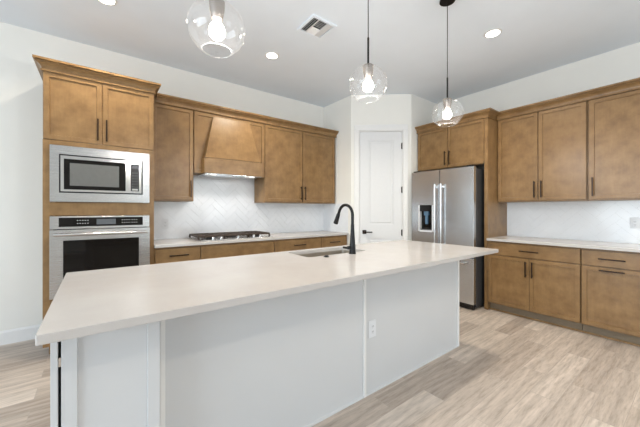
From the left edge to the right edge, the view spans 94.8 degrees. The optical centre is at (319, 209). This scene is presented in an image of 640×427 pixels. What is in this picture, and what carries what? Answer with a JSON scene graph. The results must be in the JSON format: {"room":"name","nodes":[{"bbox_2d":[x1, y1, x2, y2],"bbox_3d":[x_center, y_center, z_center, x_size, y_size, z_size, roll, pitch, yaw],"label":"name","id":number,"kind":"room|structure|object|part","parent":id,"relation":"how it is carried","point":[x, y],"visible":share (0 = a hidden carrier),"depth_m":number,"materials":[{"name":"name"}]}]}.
{"room":"kitchen","nodes":[
{"label":"kitchen","id":0,"kind":"room"},
{"bbox_2d":[0,22,323,330],"bbox_3d":[-3.100,-0.247,2.790,7.820,3.040,0.150,0,0,-37],"label":"wall","id":1,"kind":"structure","parent":0,"point":[21,83],"depth_m":2.89,"materials":[{"name":"beige paint"}]},
{"bbox_2d":[0,324,40,344],"bbox_3d":[-4.363,1.208,1.732,4.128,0.130,0.014,0,0,-37],"label":"baseboard","id":2,"kind":"structure","parent":1,"relation":"attached to","point":[10,336],"depth_m":2.83,"materials":[{"name":"white paint"}]},
{"bbox_2d":[154,103,192,201],"bbox_3d":[-1.764,-0.638,3.470,0.452,1.078,0.372,0,0,-37],"label":"upper cabinet","id":3,"kind":"object","parent":1,"relation":"attached to","point":[173,126],"visible":0.75,"depth_m":3.36,"materials":[{"name":"brown wood"}]},
{"bbox_2d":[193,111,263,179],"bbox_3d":[-1.193,-0.799,3.852,0.913,0.753,0.435,0,0,-37],"label":"range hood","id":4,"kind":"object","parent":1,"relation":"attached to","point":[223,147],"visible":0.99,"depth_m":3.67,"materials":[{"name":"brown wood"}]},
{"bbox_2d":[154,175,323,239],"bbox_3d":[-0.995,-0.044,4.282,2.659,0.806,0.008,0,0,-37],"label":"backsplash","id":5,"kind":"structure","parent":1,"relation":"attached to","point":[218,204],"depth_m":4.07,"materials":[{"name":"tile"}]},
{"bbox_2d":[162,219,168,228],"bbox_3d":[-1.890,0.173,3.595,0.074,0.118,0.008,0,0,-37],"label":"outlet","id":6,"kind":"object","parent":5,"relation":"attached to","point":[165,222],"visible":1,"depth_m":3.59,"materials":[{"name":"white plastic"}]},
{"bbox_2d":[254,124,334,203],"bbox_3d":[-0.344,-0.638,4.544,1.270,1.078,0.372,0,0,-37],"label":"upper cabinet","id":7,"kind":"object","parent":1,"relation":"attached to","point":[299,166],"visible":0.97,"depth_m":4.36,"materials":[{"name":"brown wood"}]},
{"bbox_2d":[154,93,338,137],"bbox_3d":[-0.861,-1.226,4.139,2.700,0.096,0.394,0,0,-37],"label":"crown molding","id":8,"kind":"structure","parent":7,"relation":"attached to","point":[164,99],"depth_m":3.78,"materials":[{"name":"brown wood"}]},
{"bbox_3d":[-0.514,-0.645,4.237,0.616,1.060,0.019,0,0,-37],"label":"door","id":9,"kind":"part","parent":7,"relation":"part of","materials":[{"name":"brown wood"}]},
{"bbox_3d":[-0.014,-0.645,4.614,0.616,1.060,0.019,0,0,-37],"label":"door","id":10,"kind":"part","parent":7,"relation":"part of","materials":[{"name":"brown wood"}]},
{"bbox_2d":[0,0,639,106],"bbox_3d":[0.169,-1.817,-0.173,9.460,0.100,8.920,0,0,-37],"label":"ceiling","id":11,"kind":"structure","parent":0,"point":[408,38],"depth_m":3.00,"materials":[{"name":"white paint"}]},
{"bbox_2d":[98,0,117,5],"bbox_3d":[-1.794,-1.763,2.467,0.160,0.008,0.160,0,0,-37],"label":"recessed light","id":12,"kind":"object","parent":11,"relation":"in","point":[106,2],"visible":1,"depth_m":2.50,"materials":[{"name":"white paint"}]},
{"bbox_2d":[208,0,224,40],"bbox_3d":[-0.461,-1.238,1.319,0.250,1.057,0.250,0,0,-37],"label":"bulb","id":13,"kind":"object","parent":11,"relation":"hanging from","point":[216,29],"visible":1,"depth_m":1.30,"materials":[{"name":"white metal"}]},
{"bbox_3d":[-0.461,-0.806,1.319,0.072,0.089,0.072,0,0,-37],"label":"bulb","id":14,"kind":"part","parent":13,"relation":"part of","materials":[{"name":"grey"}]},
{"bbox_2d":[209,0,224,22],"bbox_3d":[-0.461,-0.891,1.319,0.069,0.080,0.069,0,0,-37],"label":"socket","id":15,"kind":"object","parent":13,"relation":"attached to","point":[216,7],"depth_m":1.30,"materials":[{"name":"silver metal"}]},
{"bbox_2d":[265,52,278,58],"bbox_3d":[-0.550,-1.763,3.369,0.160,0.008,0.160,0,0,-37],"label":"recessed light","id":16,"kind":"object","parent":11,"relation":"in","point":[271,55],"visible":1,"depth_m":3.36,"materials":[{"name":"white paint"}]},
{"bbox_2d":[297,14,336,39],"bbox_3d":[-0.032,-1.759,2.844,0.280,0.017,0.280,0,0,-37],"label":"ceiling vent","id":17,"kind":"object","parent":11,"relation":"in","point":[315,26],"visible":1,"depth_m":2.83,"materials":[{"name":"white metal"}]},
{"bbox_2d":[363,0,373,91],"bbox_3d":[0.312,-1.238,1.903,0.250,1.057,0.250,0,0,-37],"label":"pendant light","id":18,"kind":"object","parent":11,"relation":"hanging from","point":[368,85],"visible":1,"depth_m":1.88,"materials":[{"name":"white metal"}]},
{"bbox_3d":[0.312,-1.022,1.903,0.013,0.181,0.013,0,0,-37],"label":"stem","id":19,"kind":"part","parent":18,"relation":"part of","materials":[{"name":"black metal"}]},
{"bbox_2d":[363,63,373,78],"bbox_3d":[0.312,-0.891,1.903,0.069,0.080,0.069,0,0,-37],"label":"socket","id":20,"kind":"object","parent":18,"relation":"attached to","point":[367,68],"depth_m":1.88,"materials":[{"name":"silver metal"}]},
{"bbox_3d":[0.312,-1.432,1.903,0.006,0.640,0.006,0,0,-37],"label":"cord","id":21,"kind":"part","parent":18,"relation":"part of","materials":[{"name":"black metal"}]},
{"bbox_3d":[0.312,-0.806,1.903,0.072,0.089,0.072,0,0,-37],"label":"bulb","id":22,"kind":"part","parent":18,"relation":"part of","materials":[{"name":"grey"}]},
{"bbox_2d":[439,0,454,118],"bbox_3d":[1.073,-1.238,2.478,0.250,1.057,0.250,0,0,-37],"label":"pendant light","id":23,"kind":"object","parent":11,"relation":"hanging from","point":[447,114],"visible":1,"depth_m":2.47,"materials":[{"name":"black metal"}]},
{"bbox_2d":[443,98,451,108],"bbox_3d":[1.073,-0.891,2.478,0.069,0.080,0.069,0,0,-37],"label":"socket","id":24,"kind":"object","parent":23,"relation":"attached to","point":[447,102],"depth_m":2.45,"materials":[{"name":"silver metal"}]},
{"bbox_3d":[1.073,-1.432,2.478,0.006,0.640,0.006,0,0,-37],"label":"cord","id":25,"kind":"part","parent":23,"relation":"part of","materials":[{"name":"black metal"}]},
{"bbox_3d":[1.073,-0.806,2.478,0.072,0.089,0.072,0,0,-37],"label":"bulb","id":26,"kind":"part","parent":23,"relation":"part of","materials":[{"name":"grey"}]},
{"bbox_2d":[484,28,501,37],"bbox_3d":[1.730,-1.763,2.946,0.160,0.008,0.160,0,0,-37],"label":"recessed light","id":27,"kind":"object","parent":11,"relation":"in","point":[495,32],"visible":1,"depth_m":2.94,"materials":[{"name":"white paint"}]},
{"bbox_2d":[0,305,639,426],"bbox_3d":[0.169,1.323,-0.173,9.460,0.100,8.920,0,0,-37],"label":"floor","id":28,"kind":"structure","parent":0,"point":[505,370],"depth_m":2.15,"materials":[{"name":"brown wood"}]},
{"bbox_2d":[32,54,160,353],"bbox_3d":[-2.186,0.000,2.962,0.940,2.546,0.674,0,0,-37],"label":"tall cabinet","id":29,"kind":"object","parent":28,"relation":"on","point":[84,107],"visible":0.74,"depth_m":2.69,"materials":[{"name":"brown wood"}]},
{"bbox_3d":[-2.190,-0.890,2.619,0.401,0.573,0.019,0,0,-37],"label":"door","id":30,"kind":"part","parent":29,"relation":"part of","materials":[{"name":"brown wood"}]},
{"bbox_3d":[-2.186,-1.225,2.962,0.940,0.096,0.674,0,0,-37],"label":"crown","id":31,"kind":"part","parent":29,"relation":"part of","materials":[{"name":"brown wood"}]},
{"bbox_3d":[-2.038,-0.732,2.700,0.012,0.200,0.034,0,0,-37],"label":"handle","id":32,"kind":"part","parent":29,"relation":"part of","materials":[{"name":"brown metal"}]},
{"bbox_3d":[-2.022,0.287,2.747,0.828,1.772,0.018,0,0,-37],"label":"frame","id":33,"kind":"part","parent":29,"relation":"part of","materials":[{"name":"brown wood"}]},
{"bbox_2d":[49,215,149,299],"bbox_3d":[-2.139,0.409,2.904,0.740,0.703,0.628,0,0,-37],"label":"wall oven","id":34,"kind":"object","parent":29,"relation":"in","point":[76,243],"visible":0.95,"depth_m":2.67,"materials":[{"name":"silver metal"}]},
{"bbox_3d":[-2.008,0.114,2.731,0.740,0.112,0.023,0,0,-37],"label":"control panel","id":35,"kind":"part","parent":34,"relation":"part of","materials":[{"name":"silver metal"}]},
{"bbox_3d":[-1.969,0.215,2.679,0.680,0.026,0.066,0,0,-37],"label":"handle","id":36,"kind":"part","parent":34,"relation":"part of","materials":[{"name":"silver metal"}]},
{"bbox_3d":[-2.005,0.470,2.723,0.559,0.404,0.040,0,0,-37],"label":"door glass","id":37,"kind":"part","parent":34,"relation":"part of","materials":[{"name":"black glass"}]},
{"bbox_3d":[-2.001,0.110,2.721,0.624,0.080,0.001,0,0,-37],"label":"control glass","id":38,"kind":"part","parent":34,"relation":"part of","materials":[{"name":"black glass"}]},
{"bbox_2d":[50,144,148,202],"bbox_3d":[-2.126,-0.312,2.886,0.740,0.486,0.432,0,0,-37],"label":"microwave","id":39,"kind":"object","parent":29,"relation":"in","point":[77,174],"visible":1,"depth_m":2.69,"materials":[{"name":"silver metal"}]},
{"bbox_3d":[-2.046,-0.310,2.691,0.447,0.265,0.014,0,0,-37],"label":"door glass","id":40,"kind":"part","parent":39,"relation":"part of","materials":[{"name":"black glass"}]},
{"bbox_3d":[-2.031,-0.315,2.701,0.528,0.311,0.016,0,0,-37],"label":"door","id":41,"kind":"part","parent":39,"relation":"part of","materials":[{"name":"silver metal"}]},
{"bbox_3d":[-1.791,-0.315,2.883,0.070,0.311,0.016,0,0,-37],"label":"control panel","id":42,"kind":"part","parent":39,"relation":"part of","materials":[{"name":"silver metal"}]},
{"bbox_3d":[-1.986,-0.732,2.740,0.012,0.200,0.034,0,0,-37],"label":"handle","id":43,"kind":"part","parent":29,"relation":"part of","materials":[{"name":"brown metal"}]},
{"bbox_3d":[-1.860,-0.890,2.868,0.416,0.573,0.019,0,0,-37],"label":"door","id":44,"kind":"part","parent":29,"relation":"part of","materials":[{"name":"brown wood"}]},
{"bbox_2d":[154,245,199,263],"bbox_3d":[-1.680,0.831,3.358,0.452,0.883,0.652,0,0,-37],"label":"base cabinet","id":45,"kind":"object","parent":28,"relation":"on","point":[181,253],"visible":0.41,"depth_m":3.11,"materials":[{"name":"brown wood"}]},
{"bbox_2d":[154,231,348,247],"bbox_3d":[-0.803,0.374,4.022,2.651,0.030,0.636,0,0,-37],"label":"countertop","id":46,"kind":"structure","parent":45,"relation":"on","point":[159,243],"depth_m":3.62,"materials":[{"name":"white stone"}]},
{"bbox_2d":[189,231,272,241],"bbox_3d":[-1.126,0.329,3.762,0.914,0.058,0.520,0,0,-37],"label":"gas cooktop","id":47,"kind":"object","parent":46,"relation":"in","point":[202,237],"visible":1,"depth_m":3.66,"materials":[{"name":"silver metal"}]},
{"bbox_2d":[189,235,272,241],"bbox_3d":[-1.126,0.352,3.762,0.910,0.012,0.520,0,0,-37],"label":"tray","id":48,"kind":"object","parent":47,"relation":"on","point":[202,239],"depth_m":3.57,"materials":[{"name":"silver metal"}]},
{"bbox_2d":[200,240,273,259],"bbox_3d":[-1.132,0.831,3.772,0.916,0.883,0.652,0,0,-37],"label":"base cabinet","id":49,"kind":"object","parent":28,"relation":"on","point":[209,251],"visible":0.09,"depth_m":3.50,"materials":[{"name":"brown wood"}]},
{"bbox_2d":[50,261,458,426],"bbox_3d":[-0.024,0.831,2.162,2.816,0.883,0.862,0,0,-37],"label":"kitchen island","id":50,"kind":"object","parent":28,"relation":"on","point":[301,359],"visible":0.65,"depth_m":1.55,"materials":[{"name":"white paint"}]},
{"bbox_3d":[-1.134,0.831,1.310,0.018,0.883,0.842,0,0,-37],"label":"panel","id":51,"kind":"part","parent":50,"relation":"part of","materials":[{"name":"white paint"}]},
{"bbox_3d":[-0.756,0.826,1.083,0.295,0.869,0.019,0,0,-37],"label":"door","id":52,"kind":"part","parent":50,"relation":"part of","materials":[{"name":"white paint"}]},
{"bbox_3d":[-0.193,0.825,1.638,1.204,0.871,0.012,0,0,-37],"label":"panel","id":53,"kind":"part","parent":50,"relation":"part of","materials":[{"name":"white paint"}]},
{"bbox_2d":[35,240,498,345],"bbox_3d":[0.090,0.374,2.176,3.052,0.030,1.055,0,0,-37],"label":"island countertop","id":54,"kind":"structure","parent":50,"relation":"on","point":[91,302],"depth_m":1.47,"materials":[{"name":"white stone"}]},
{"bbox_2d":[300,250,348,256],"bbox_3d":[0.065,0.497,2.525,0.680,0.215,0.380,0,0,-37],"label":"sink","id":55,"kind":"object","parent":54,"relation":"in","point":[337,251],"visible":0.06,"depth_m":2.71,"materials":[{"name":"metal"}]},
{"bbox_2d":[333,203,355,253],"bbox_3d":[0.176,0.153,2.462,0.130,0.410,0.261,0,0,-37],"label":"faucet","id":56,"kind":"object","parent":54,"relation":"on","point":[352,248],"visible":1,"depth_m":2.39,"materials":[{"name":"black metal"}]},
{"bbox_2d":[368,319,375,337],"bbox_3d":[0.365,0.828,2.046,0.074,0.118,0.008,0,0,-37],"label":"outlet","id":57,"kind":"object","parent":50,"relation":"attached to","point":[371,324],"visible":1,"depth_m":2.04,"materials":[{"name":"white plastic"}]},
{"bbox_3d":[0.788,0.825,2.379,1.210,0.871,0.012,0,0,-37],"label":"panel","id":58,"kind":"part","parent":50,"relation":"part of","materials":[{"name":"white paint"}]},
{"bbox_2d":[274,237,320,251],"bbox_3d":[-0.461,0.831,4.280,0.760,0.883,0.652,0,0,-37],"label":"base cabinet","id":59,"kind":"object","parent":28,"relation":"on","point":[281,245],"visible":0.26,"depth_m":4.02,"materials":[{"name":"brown wood"}]},
{"bbox_2d":[320,235,346,247],"bbox_3d":[0.050,0.831,4.666,0.516,0.883,0.652,0,0,-37],"label":"drawer","id":60,"kind":"object","parent":28,"relation":"on","point":[340,240],"visible":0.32,"depth_m":4.42,"materials":[{"name":"brown wood"}]},
{"bbox_2d":[412,165,483,309],"bbox_3d":[1.917,0.353,4.244,0.803,1.840,0.906,0,0,-37],"label":"fridge","id":61,"kind":"object","parent":28,"relation":"on","point":[448,204],"visible":0.59,"depth_m":3.85,"materials":[{"name":"silver metal"}]},
{"bbox_3d":[1.537,0.128,4.230,0.066,0.380,0.242,0,0,-37],"label":"dispenser frame","id":62,"kind":"part","parent":61,"relation":"part of","materials":[{"name":"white plastic"}]},
{"bbox_3d":[1.533,0.029,4.245,0.065,1.157,0.443,0,0,-37],"label":"door","id":63,"kind":"part","parent":61,"relation":"part of","materials":[{"name":"silver metal"}]},
{"bbox_3d":[1.590,0.083,4.063,0.063,0.870,0.022,0,0,-37],"label":"handle","id":64,"kind":"part","parent":61,"relation":"part of","materials":[{"name":"silver metal"}]},
{"bbox_3d":[1.644,0.083,3.991,0.063,0.870,0.022,0,0,-37],"label":"handle","id":65,"kind":"part","parent":61,"relation":"part of","materials":[{"name":"silver metal"}]},
{"bbox_3d":[1.808,0.029,3.881,0.065,1.157,0.457,0,0,-37],"label":"door","id":66,"kind":"part","parent":61,"relation":"part of","materials":[{"name":"silver metal"}]},
{"bbox_3d":[1.673,0.907,4.060,0.065,0.582,0.906,0,0,-37],"label":"freezer drawer","id":67,"kind":"part","parent":61,"relation":"part of","materials":[{"name":"silver metal"}]},
{"bbox_2d":[415,107,506,309],"bbox_3d":[2.054,0.000,4.300,0.654,2.546,1.095,0,0,-37],"label":"tall cabinet","id":68,"kind":"object","parent":28,"relation":"on","point":[471,138],"visible":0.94,"depth_m":3.94,"materials":[{"name":"brown wood"}]},
{"bbox_3d":[1.670,-0.888,4.374,0.019,0.577,0.480,0,0,-37],"label":"door","id":69,"kind":"part","parent":68,"relation":"part of","materials":[{"name":"brown wood"}]},
{"bbox_3d":[2.053,-1.225,4.299,0.653,0.096,1.095,0,0,-37],"label":"crown","id":70,"kind":"part","parent":68,"relation":"part of","materials":[{"name":"brown wood"}]},
{"bbox_3d":[1.966,-0.888,3.982,0.019,0.577,0.487,0,0,-37],"label":"door","id":71,"kind":"part","parent":68,"relation":"part of","materials":[{"name":"brown wood"}]},
{"bbox_3d":[2.360,0.047,3.941,0.598,2.452,0.042,0,0,-37],"label":"panel","id":72,"kind":"part","parent":68,"relation":"part of","materials":[{"name":"brown wood"}]},
{"bbox_2d":[488,241,582,329],"bbox_3d":[2.626,0.831,3.548,0.647,0.883,0.900,0,0,-37],"label":"base cabinet","id":73,"kind":"object","parent":28,"relation":"on","point":[541,282],"visible":0.94,"depth_m":3.32,"materials":[{"name":"brown wood"}]},
{"bbox_3d":[2.269,0.864,3.556,0.019,0.594,0.443,0,0,-37],"label":"door","id":74,"kind":"part","parent":73,"relation":"part of","materials":[{"name":"brown wood"}]},
{"bbox_3d":[2.363,0.688,3.387,0.034,0.180,0.012,0,0,-37],"label":"handle","id":75,"kind":"part","parent":73,"relation":"part of","materials":[{"name":"brown metal"}]},
{"bbox_3d":[2.404,0.483,3.378,0.019,0.148,0.890,0,0,-37],"label":"drawer","id":76,"kind":"part","parent":73,"relation":"part of","materials":[{"name":"brown wood"}]},
{"bbox_3d":[2.539,0.864,3.200,0.019,0.594,0.443,0,0,-37],"label":"door","id":77,"kind":"part","parent":73,"relation":"part of","materials":[{"name":"brown wood"}]},
{"bbox_2d":[486,235,639,252],"bbox_3d":[2.769,0.374,3.360,0.631,0.030,1.376,0,0,-37],"label":"countertop","id":78,"kind":"structure","parent":73,"relation":"on","point":[616,246],"depth_m":3.22,"materials":[{"name":"white stone"}]},
{"bbox_2d":[490,308,639,346],"bbox_3d":[2.588,1.263,3.230,0.014,0.018,1.360,0,0,-37],"label":"trim","id":79,"kind":"structure","parent":28,"relation":"on","point":[562,326],"depth_m":3.12,"materials":[{"name":"brown wood"}]},
{"bbox_2d":[581,248,639,344],"bbox_3d":[3.038,0.831,3.003,0.647,0.883,0.458,0,0,-37],"label":"base cabinet","id":80,"kind":"object","parent":28,"relation":"on","point":[610,279],"visible":0.94,"depth_m":2.84,"materials":[{"name":"brown wood"}]},
{"bbox_3d":[2.814,0.483,2.835,0.019,0.148,0.448,0,0,-37],"label":"drawer","id":81,"kind":"part","parent":80,"relation":"part of","materials":[{"name":"brown wood"}]},
{"bbox_3d":[2.793,0.483,2.819,0.034,0.012,0.190,0,0,-37],"label":"handle","id":82,"kind":"part","parent":80,"relation":"part of","materials":[{"name":"brown metal"}]},
{"bbox_3d":[2.793,0.595,2.819,0.034,0.012,0.180,0,0,-37],"label":"handle","id":83,"kind":"part","parent":80,"relation":"part of","materials":[{"name":"brown metal"}]},
{"bbox_2d":[324,95,350,244],"bbox_3d":[0.286,-0.247,4.920,0.150,3.040,0.836,0,0,-37],"label":"wall","id":84,"kind":"structure","parent":0,"point":[337,115],"depth_m":4.70,"materials":[{"name":"beige paint"}]},
{"bbox_2d":[324,203,347,232],"bbox_3d":[0.251,0.130,4.834,0.008,0.458,0.612,0,0,-37],"label":"backsplash","id":85,"kind":"structure","parent":84,"relation":"attached to","point":[330,210],"depth_m":4.84,"materials":[{"name":"tile"}]},
{"bbox_2d":[351,94,410,239],"bbox_3d":[0.939,-0.247,4.573,0.917,3.040,0.110,0,0,3],"label":"wall","id":86,"kind":"structure","parent":0,"point":[386,109],"depth_m":4.52,"materials":[{"name":"beige paint"}]},
{"bbox_2d":[354,124,407,243],"bbox_3d":[0.936,-0.015,4.541,0.821,2.575,0.154,0,0,3],"label":"door","id":87,"kind":"structure","parent":86,"relation":"in","point":[380,151],"depth_m":4.52,"materials":[{"name":"white paint"}]},
{"bbox_2d":[411,94,437,240],"bbox_3d":[1.704,-0.247,4.820,0.887,3.040,0.145,0,0,-37],"label":"wall","id":88,"kind":"structure","parent":0,"point":[423,111],"depth_m":4.59,"materials":[{"name":"beige paint"}]},
{"bbox_2d":[438,42,639,243],"bbox_3d":[4.227,-0.247,2.095,0.150,3.040,7.245,0,0,-37],"label":"wall","id":89,"kind":"structure","parent":0,"point":[622,64],"depth_m":3.65,"materials":[{"name":"beige paint"}]},
{"bbox_2d":[498,101,587,202],"bbox_3d":[2.736,-0.638,3.630,0.372,1.078,0.900,0,0,-37],"label":"upper cabinet","id":90,"kind":"object","parent":89,"relation":"attached to","point":[543,155],"visible":0.97,"depth_m":3.49,"materials":[{"name":"brown wood"}]},
{"bbox_3d":[2.492,-0.645,3.717,0.019,1.060,0.434,0,0,-37],"label":"door","id":91,"kind":"part","parent":90,"relation":"part of","materials":[{"name":"brown wood"}]},
{"bbox_3d":[2.759,-0.645,3.364,0.019,1.060,0.431,0,0,-37],"label":"door","id":92,"kind":"part","parent":90,"relation":"part of","materials":[{"name":"brown wood"}]},
{"bbox_2d":[496,77,639,120],"bbox_3d":[2.882,-1.226,3.419,0.394,0.096,1.418,0,0,-37],"label":"crown molding","id":93,"kind":"structure","parent":90,"relation":"attached to","point":[633,84],"depth_m":3.25,"materials":[{"name":"brown wood"}]},
{"bbox_2d":[507,200,639,243],"bbox_3d":[3.020,0.130,3.559,0.008,0.458,1.368,0,0,-37],"label":"backsplash","id":94,"kind":"structure","parent":89,"relation":"attached to","point":[606,221],"depth_m":3.51,"materials":[{"name":"tile"}]},
{"bbox_2d":[630,218,639,228],"bbox_3d":[3.341,0.143,3.121,0.008,0.118,0.074,0,0,-37],"label":"outlet","id":95,"kind":"object","parent":94,"relation":"attached to","point":[634,222],"visible":1,"depth_m":3.12,"materials":[{"name":"white plastic"}]},
{"bbox_2d":[588,89,639,200],"bbox_3d":[3.147,-0.638,3.087,0.372,1.078,0.453,0,0,-37],"label":"upper cabinet","id":96,"kind":"object","parent":89,"relation":"attached to","point":[614,120],"visible":1,"depth_m":3.02,"materials":[{"name":"brown wood"}]},
{"bbox_3d":[2.901,-0.245,3.133,0.034,0.200,0.012,0,0,-37],"label":"handle","id":97,"kind":"part","parent":96,"relation":"part of","materials":[{"name":"brown metal"}]}
]}

